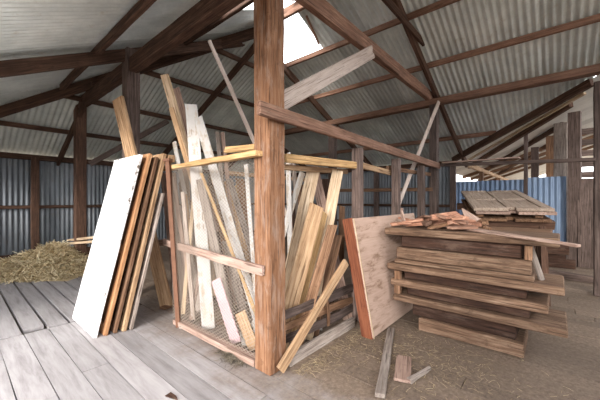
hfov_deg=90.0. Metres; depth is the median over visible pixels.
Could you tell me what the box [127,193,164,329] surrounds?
board
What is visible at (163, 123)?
brace
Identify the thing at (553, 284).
plank
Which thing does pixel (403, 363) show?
board
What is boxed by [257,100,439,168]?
fence rail
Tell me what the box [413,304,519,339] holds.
plank
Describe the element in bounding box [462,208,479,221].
shard
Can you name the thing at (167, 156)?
offcut
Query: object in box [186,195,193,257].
lath
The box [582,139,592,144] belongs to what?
wall slat
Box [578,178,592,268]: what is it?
wooden plank
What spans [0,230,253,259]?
baseboard
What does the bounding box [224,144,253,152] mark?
batten
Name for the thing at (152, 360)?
floor
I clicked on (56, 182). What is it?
wall
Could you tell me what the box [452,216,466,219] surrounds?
shard
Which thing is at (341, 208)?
plank
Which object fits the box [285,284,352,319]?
board
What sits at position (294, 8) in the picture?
ridge beam
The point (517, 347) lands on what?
plank
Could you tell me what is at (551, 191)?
sheet
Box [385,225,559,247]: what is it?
plank
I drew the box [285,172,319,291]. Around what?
plank
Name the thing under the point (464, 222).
shard
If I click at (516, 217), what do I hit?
door
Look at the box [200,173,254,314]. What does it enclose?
plank
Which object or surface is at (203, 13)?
beam
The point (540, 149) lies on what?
rafter
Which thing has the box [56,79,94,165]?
rafter
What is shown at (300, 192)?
plank
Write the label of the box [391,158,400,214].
fence post
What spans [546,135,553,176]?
post
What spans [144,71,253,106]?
purlin
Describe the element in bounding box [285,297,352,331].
board
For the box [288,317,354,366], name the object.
board
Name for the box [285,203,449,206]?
girt
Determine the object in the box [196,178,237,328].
plank
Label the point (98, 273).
board
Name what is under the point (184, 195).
lath
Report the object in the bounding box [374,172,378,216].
wall post
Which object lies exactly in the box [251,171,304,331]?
plank
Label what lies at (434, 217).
shard
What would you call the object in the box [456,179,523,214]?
sheet
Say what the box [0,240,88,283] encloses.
hay
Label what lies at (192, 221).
lath
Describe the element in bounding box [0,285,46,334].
ground
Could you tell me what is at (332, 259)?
plank
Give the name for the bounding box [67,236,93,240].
board
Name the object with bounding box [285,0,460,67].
purlin
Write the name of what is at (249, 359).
fence rail
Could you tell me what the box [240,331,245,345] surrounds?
offcut
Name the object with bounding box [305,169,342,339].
plank
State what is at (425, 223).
shard
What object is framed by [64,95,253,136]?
purlin
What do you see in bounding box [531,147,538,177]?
post
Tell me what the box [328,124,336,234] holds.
post
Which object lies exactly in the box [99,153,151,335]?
door
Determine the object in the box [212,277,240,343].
plank
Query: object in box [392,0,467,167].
rafter
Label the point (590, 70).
beam
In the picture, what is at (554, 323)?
plank
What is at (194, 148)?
plank
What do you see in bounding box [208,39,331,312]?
plank
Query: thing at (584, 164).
wall slat
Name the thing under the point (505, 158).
plank
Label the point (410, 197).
wall
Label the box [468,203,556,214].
door
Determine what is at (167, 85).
plank
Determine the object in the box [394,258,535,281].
plank
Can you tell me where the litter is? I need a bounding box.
[279,319,577,399]
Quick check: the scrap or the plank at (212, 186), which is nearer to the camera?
the scrap
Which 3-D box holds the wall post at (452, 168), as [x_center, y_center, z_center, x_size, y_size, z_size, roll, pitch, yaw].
[4.347,0.200,8.524,0.145,2.600,0.120,0,0,41]
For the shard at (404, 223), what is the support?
on the shard at (417, 219)
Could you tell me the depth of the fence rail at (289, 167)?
3.35 m
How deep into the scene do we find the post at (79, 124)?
6.53 m
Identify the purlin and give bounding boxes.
[0,120,252,158]
[59,0,156,90]
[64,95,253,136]
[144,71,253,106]
[166,0,252,57]
[216,49,253,68]
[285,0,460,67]
[287,74,598,134]
[294,13,599,105]
[303,130,495,156]
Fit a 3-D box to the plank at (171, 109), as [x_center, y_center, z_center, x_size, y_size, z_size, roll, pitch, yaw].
[-1.274,0.152,3.900,0.824,2.688,0.032,0,0,-8]
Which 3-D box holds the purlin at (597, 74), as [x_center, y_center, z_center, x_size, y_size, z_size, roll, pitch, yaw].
[1.992,-2.143,7.580,7.914,0.100,0.068,0,0,41]
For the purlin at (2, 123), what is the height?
0.100 m
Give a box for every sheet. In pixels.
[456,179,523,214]
[528,176,565,241]
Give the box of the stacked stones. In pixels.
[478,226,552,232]
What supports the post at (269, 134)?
on the floor
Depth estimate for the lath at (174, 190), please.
4.05 m
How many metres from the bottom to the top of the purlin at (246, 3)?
0.110 m
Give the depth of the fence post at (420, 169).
5.51 m
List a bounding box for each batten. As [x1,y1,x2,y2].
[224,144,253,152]
[375,327,394,398]
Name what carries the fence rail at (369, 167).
attached to the fence post at (357, 153)
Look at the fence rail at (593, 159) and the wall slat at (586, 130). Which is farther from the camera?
the wall slat at (586, 130)
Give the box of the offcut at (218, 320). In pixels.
[200,319,237,325]
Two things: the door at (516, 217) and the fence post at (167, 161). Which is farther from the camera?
the door at (516, 217)
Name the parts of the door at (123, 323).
panel, panel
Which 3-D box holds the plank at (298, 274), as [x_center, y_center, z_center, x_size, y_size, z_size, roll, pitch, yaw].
[-0.019,0.768,3.074,0.614,1.488,0.069,0,0,-32]
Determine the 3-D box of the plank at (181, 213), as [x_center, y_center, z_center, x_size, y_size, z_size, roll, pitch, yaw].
[-1.543,0.787,4.148,0.644,1.440,0.082,0,0,33]
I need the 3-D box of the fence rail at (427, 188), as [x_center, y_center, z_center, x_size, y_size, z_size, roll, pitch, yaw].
[1.790,-0.235,7.041,2.550,0.081,0.046,1,1,41]
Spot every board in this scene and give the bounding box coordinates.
[64,240,92,244]
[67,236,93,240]
[72,154,142,337]
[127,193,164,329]
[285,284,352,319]
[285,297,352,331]
[286,304,352,342]
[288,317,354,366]
[342,213,414,339]
[394,355,410,383]
[407,366,430,383]
[534,245,568,254]
[548,254,565,258]
[548,258,575,269]
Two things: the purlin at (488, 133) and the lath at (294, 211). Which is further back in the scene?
the purlin at (488, 133)
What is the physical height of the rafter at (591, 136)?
2.061 m
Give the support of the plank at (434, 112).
on the floor
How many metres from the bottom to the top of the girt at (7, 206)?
0.080 m
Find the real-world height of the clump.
0.043 m
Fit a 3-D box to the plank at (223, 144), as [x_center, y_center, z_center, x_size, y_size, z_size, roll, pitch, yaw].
[-1.039,0.229,4.575,0.346,2.524,0.034,0,0,-10]
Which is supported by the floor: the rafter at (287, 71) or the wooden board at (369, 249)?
the wooden board at (369, 249)
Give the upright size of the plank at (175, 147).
2.340 m
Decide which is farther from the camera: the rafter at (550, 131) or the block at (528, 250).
the rafter at (550, 131)
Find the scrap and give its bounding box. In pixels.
[165,392,177,399]
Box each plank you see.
[112,95,172,305]
[160,74,234,307]
[161,173,188,303]
[169,107,210,249]
[172,141,196,259]
[173,87,236,304]
[174,205,199,311]
[181,168,195,266]
[185,104,214,329]
[194,115,254,324]
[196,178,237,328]
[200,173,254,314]
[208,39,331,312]
[208,185,215,205]
[208,244,215,295]
[212,205,246,300]
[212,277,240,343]
[215,131,227,235]
[217,231,235,317]
[220,132,234,222]
[222,241,249,321]
[226,178,254,255]
[230,185,252,281]
[235,178,250,261]
[235,310,254,351]
[244,164,254,303]
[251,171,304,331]
[277,259,348,372]
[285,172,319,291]
[285,202,323,349]
[286,152,291,249]
[291,163,297,213]
[291,211,326,341]
[297,225,337,344]
[298,185,302,200]
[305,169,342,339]
[313,166,351,319]
[313,234,342,335]
[322,179,333,303]
[338,205,344,275]
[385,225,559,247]
[387,261,564,295]
[391,272,549,313]
[393,287,567,337]
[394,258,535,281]
[397,246,533,274]
[401,100,439,202]
[402,235,524,258]
[405,272,528,298]
[407,288,530,317]
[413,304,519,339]
[418,316,527,357]
[442,157,520,163]
[445,226,580,246]
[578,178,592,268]
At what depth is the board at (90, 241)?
6.27 m
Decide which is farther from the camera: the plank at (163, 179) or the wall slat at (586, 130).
the wall slat at (586, 130)
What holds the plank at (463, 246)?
on the plank at (487, 262)
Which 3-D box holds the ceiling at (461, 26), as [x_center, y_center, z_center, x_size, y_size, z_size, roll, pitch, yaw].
[1.809,-2.329,7.447,12.950,2.502,5.480,0,0,41]
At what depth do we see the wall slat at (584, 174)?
7.66 m
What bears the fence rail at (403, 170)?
attached to the post at (434, 130)
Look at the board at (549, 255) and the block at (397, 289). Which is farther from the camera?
the board at (549, 255)
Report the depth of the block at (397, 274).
3.60 m
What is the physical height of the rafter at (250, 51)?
2.488 m
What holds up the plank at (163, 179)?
on the floor
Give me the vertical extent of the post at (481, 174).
2.475 m
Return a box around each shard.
[390,222,412,224]
[391,218,423,225]
[401,208,407,225]
[406,220,428,226]
[415,215,431,218]
[420,220,431,226]
[428,222,449,228]
[430,211,457,215]
[431,213,447,219]
[436,214,468,224]
[447,220,463,225]
[447,225,477,228]
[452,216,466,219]
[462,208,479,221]
[469,221,481,226]
[481,225,491,229]
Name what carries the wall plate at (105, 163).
on the wall at (56, 182)
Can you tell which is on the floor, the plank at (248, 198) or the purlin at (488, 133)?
the plank at (248, 198)
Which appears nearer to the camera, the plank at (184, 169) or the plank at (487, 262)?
the plank at (487, 262)
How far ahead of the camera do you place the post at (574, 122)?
6.80 m
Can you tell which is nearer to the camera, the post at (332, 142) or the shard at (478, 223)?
the shard at (478, 223)
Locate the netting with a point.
(253, 158)
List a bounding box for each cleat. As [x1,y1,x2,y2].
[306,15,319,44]
[373,49,399,74]
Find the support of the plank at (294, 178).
on the floor
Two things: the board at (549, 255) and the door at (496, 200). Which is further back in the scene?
the board at (549, 255)
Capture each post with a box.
[30,157,39,250]
[73,104,86,254]
[122,47,139,157]
[163,158,181,327]
[253,0,285,375]
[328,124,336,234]
[351,147,363,320]
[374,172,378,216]
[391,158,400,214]
[417,166,424,216]
[429,104,438,214]
[450,166,455,211]
[479,172,483,180]
[524,134,527,194]
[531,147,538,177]
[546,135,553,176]
[554,122,567,258]
[567,111,581,266]
[593,81,599,296]
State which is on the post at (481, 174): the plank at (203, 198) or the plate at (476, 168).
the plate at (476, 168)
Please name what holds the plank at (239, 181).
on the floor
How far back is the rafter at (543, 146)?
12.09 m
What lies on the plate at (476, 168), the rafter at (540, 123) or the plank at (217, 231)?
the rafter at (540, 123)
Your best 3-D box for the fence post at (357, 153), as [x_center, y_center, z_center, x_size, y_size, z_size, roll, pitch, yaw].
[0.725,0.425,3.779,0.116,2.150,0.110,0,0,41]
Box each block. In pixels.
[394,270,401,278]
[394,285,401,293]
[524,245,532,260]
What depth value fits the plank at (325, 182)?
4.19 m
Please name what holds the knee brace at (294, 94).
attached to the post at (269, 134)
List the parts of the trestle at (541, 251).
leg, leg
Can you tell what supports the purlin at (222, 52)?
on the rafter at (250, 51)
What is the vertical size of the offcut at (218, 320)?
0.030 m
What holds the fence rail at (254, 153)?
attached to the post at (269, 134)
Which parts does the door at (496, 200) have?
panel, rail, panel, rail, rail, panel, rail, panel, rail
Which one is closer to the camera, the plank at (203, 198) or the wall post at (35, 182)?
the plank at (203, 198)
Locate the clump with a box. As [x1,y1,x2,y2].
[209,349,249,370]
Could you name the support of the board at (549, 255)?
on the floor
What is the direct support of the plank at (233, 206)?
on the floor
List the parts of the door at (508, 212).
rail, rail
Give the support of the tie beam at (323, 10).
on the beam at (590, 70)
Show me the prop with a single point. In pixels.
(535, 261)
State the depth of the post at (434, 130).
6.19 m
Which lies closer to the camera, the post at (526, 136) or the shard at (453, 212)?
the shard at (453, 212)
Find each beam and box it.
[78,0,244,107]
[284,2,304,19]
[285,63,599,134]
[295,0,433,100]
[382,0,424,45]
[549,269,592,283]
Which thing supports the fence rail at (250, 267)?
attached to the post at (269, 134)
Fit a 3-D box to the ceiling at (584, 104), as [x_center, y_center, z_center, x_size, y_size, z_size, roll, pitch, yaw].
[10.311,-1.982,11.906,5.850,2.070,20.500,0,0,41]
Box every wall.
[0,158,254,255]
[285,167,449,235]
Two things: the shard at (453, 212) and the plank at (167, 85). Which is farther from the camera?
the plank at (167, 85)
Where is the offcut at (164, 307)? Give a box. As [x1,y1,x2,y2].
[160,299,189,309]
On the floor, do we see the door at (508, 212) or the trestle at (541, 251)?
the trestle at (541, 251)
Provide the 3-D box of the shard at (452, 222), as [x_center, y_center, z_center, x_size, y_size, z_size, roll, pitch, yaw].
[1.775,0.269,3.370,0.239,0.103,0.091,0,0,-21]
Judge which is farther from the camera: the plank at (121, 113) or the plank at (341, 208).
the plank at (341, 208)
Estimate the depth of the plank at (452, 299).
3.14 m
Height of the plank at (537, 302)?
0.080 m
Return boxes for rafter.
[0,27,253,117]
[0,39,244,77]
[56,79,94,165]
[162,43,253,154]
[284,63,373,172]
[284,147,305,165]
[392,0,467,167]
[451,79,593,160]
[462,92,585,162]
[462,134,588,178]
[468,102,573,168]
[470,135,592,180]
[477,145,586,180]
[487,145,592,180]
[488,122,562,170]
[499,144,545,173]
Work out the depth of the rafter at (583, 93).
6.70 m
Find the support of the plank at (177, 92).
on the floor
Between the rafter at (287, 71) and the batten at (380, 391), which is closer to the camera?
the batten at (380, 391)
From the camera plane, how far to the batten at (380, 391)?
2.65 m
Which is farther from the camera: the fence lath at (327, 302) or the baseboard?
the baseboard
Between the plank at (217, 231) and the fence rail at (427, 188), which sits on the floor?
the plank at (217, 231)
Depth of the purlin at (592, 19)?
5.18 m
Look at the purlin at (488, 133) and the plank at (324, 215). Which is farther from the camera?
the purlin at (488, 133)
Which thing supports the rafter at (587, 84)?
attached to the rafter at (414, 43)
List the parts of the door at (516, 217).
panel, rail, panel, rail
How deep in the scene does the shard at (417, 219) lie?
3.63 m
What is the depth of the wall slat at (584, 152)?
7.66 m
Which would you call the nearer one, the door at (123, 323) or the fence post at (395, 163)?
the door at (123, 323)
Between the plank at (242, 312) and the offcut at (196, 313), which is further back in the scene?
the offcut at (196, 313)
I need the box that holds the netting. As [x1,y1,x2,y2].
[172,158,254,356]
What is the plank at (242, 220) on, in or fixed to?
on the floor
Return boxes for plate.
[0,152,72,162]
[95,161,113,165]
[285,160,451,175]
[468,162,508,179]
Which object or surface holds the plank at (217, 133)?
on the floor
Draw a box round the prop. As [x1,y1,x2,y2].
[531,245,544,280]
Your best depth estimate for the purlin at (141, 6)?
3.84 m
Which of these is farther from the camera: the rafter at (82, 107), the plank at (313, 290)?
the rafter at (82, 107)
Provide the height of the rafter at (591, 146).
2.061 m
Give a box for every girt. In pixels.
[0,203,254,208]
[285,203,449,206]
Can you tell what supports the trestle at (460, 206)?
on the floor
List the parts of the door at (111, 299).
rail, panel, panel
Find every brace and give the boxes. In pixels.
[88,119,168,165]
[284,45,374,108]
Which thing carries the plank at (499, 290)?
on the plank at (537, 302)
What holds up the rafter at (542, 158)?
on the plate at (476, 168)
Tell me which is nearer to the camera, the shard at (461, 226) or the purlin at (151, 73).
the shard at (461, 226)
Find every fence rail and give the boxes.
[163,150,262,170]
[163,238,264,275]
[173,319,254,366]
[229,171,304,180]
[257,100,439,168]
[284,154,363,168]
[284,164,347,173]
[340,187,432,191]
[364,163,390,175]
[386,166,430,175]
[440,157,595,166]
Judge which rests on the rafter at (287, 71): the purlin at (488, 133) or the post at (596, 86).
the purlin at (488, 133)
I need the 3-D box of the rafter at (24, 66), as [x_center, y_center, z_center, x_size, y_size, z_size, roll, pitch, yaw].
[-3.010,-2.040,4.340,0.097,2.826,5.538,0,0,41]
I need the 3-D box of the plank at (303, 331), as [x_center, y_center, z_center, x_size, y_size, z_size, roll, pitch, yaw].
[0.165,1.062,2.907,0.039,0.845,1.020,0,0,44]
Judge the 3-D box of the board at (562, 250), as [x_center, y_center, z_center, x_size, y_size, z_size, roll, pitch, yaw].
[5.494,1.100,7.020,1.201,0.257,0.064,0,0,38]
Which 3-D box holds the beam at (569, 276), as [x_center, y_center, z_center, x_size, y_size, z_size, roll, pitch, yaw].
[5.198,1.440,5.522,0.126,0.120,2.583,0,0,-35]
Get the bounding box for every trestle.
[457,203,466,215]
[477,220,555,306]
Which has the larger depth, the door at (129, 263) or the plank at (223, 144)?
the plank at (223, 144)
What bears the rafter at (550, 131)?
on the plate at (476, 168)
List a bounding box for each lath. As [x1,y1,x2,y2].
[172,176,195,308]
[181,192,195,319]
[181,202,193,313]
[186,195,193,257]
[189,212,212,319]
[291,194,295,228]
[326,300,329,325]
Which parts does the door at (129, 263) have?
panel, panel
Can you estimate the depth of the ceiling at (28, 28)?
3.78 m
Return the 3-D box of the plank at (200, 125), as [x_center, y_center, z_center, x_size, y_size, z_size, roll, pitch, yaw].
[-0.845,0.222,3.548,1.020,2.563,0.077,0,0,25]
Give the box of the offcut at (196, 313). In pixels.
[179,310,200,328]
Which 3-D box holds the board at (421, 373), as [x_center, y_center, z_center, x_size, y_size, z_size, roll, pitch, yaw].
[1.018,1.480,2.548,0.317,0.040,0.057,0,0,-37]
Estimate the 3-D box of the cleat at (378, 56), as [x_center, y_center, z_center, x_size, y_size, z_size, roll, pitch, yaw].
[1.292,-2.065,4.524,0.067,0.060,0.950,0,-1,41]
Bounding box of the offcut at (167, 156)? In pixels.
[166,155,174,162]
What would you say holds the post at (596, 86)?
on the floor
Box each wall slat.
[582,128,592,134]
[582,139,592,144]
[582,150,592,155]
[582,162,592,166]
[582,171,592,177]
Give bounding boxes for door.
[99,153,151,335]
[109,157,158,332]
[118,153,166,331]
[461,190,554,211]
[461,199,551,222]
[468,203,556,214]
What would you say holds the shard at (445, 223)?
on the plank at (419, 231)
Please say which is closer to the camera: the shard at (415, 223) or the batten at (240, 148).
the batten at (240, 148)
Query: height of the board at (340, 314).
0.132 m
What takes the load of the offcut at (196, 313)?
on the floor
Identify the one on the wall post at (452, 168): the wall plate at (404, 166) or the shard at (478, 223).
the wall plate at (404, 166)
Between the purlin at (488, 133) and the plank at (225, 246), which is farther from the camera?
the purlin at (488, 133)
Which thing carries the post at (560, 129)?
on the floor
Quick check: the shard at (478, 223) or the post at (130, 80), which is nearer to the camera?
the shard at (478, 223)
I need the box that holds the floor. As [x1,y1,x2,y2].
[0,235,599,399]
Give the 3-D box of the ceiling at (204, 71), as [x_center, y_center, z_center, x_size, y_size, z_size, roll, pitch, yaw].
[-3.059,-2.253,7.894,6.067,2.736,11.200,0,0,41]
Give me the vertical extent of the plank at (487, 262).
0.135 m
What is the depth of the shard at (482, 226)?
3.30 m
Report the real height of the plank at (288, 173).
2.064 m
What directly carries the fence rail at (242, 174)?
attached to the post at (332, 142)
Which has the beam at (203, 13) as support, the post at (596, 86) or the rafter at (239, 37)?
the rafter at (239, 37)
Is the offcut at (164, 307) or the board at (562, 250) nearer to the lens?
the offcut at (164, 307)
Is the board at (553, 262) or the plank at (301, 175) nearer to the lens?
the plank at (301, 175)
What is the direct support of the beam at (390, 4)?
attached to the rafter
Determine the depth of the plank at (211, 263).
4.59 m
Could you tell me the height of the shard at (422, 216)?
0.082 m
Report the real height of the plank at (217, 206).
1.451 m
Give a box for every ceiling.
[0,0,253,103]
[0,24,253,172]
[284,0,599,173]
[456,75,599,180]
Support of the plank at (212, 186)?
on the floor
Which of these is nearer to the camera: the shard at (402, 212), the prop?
the prop
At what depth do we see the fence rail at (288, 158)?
3.25 m

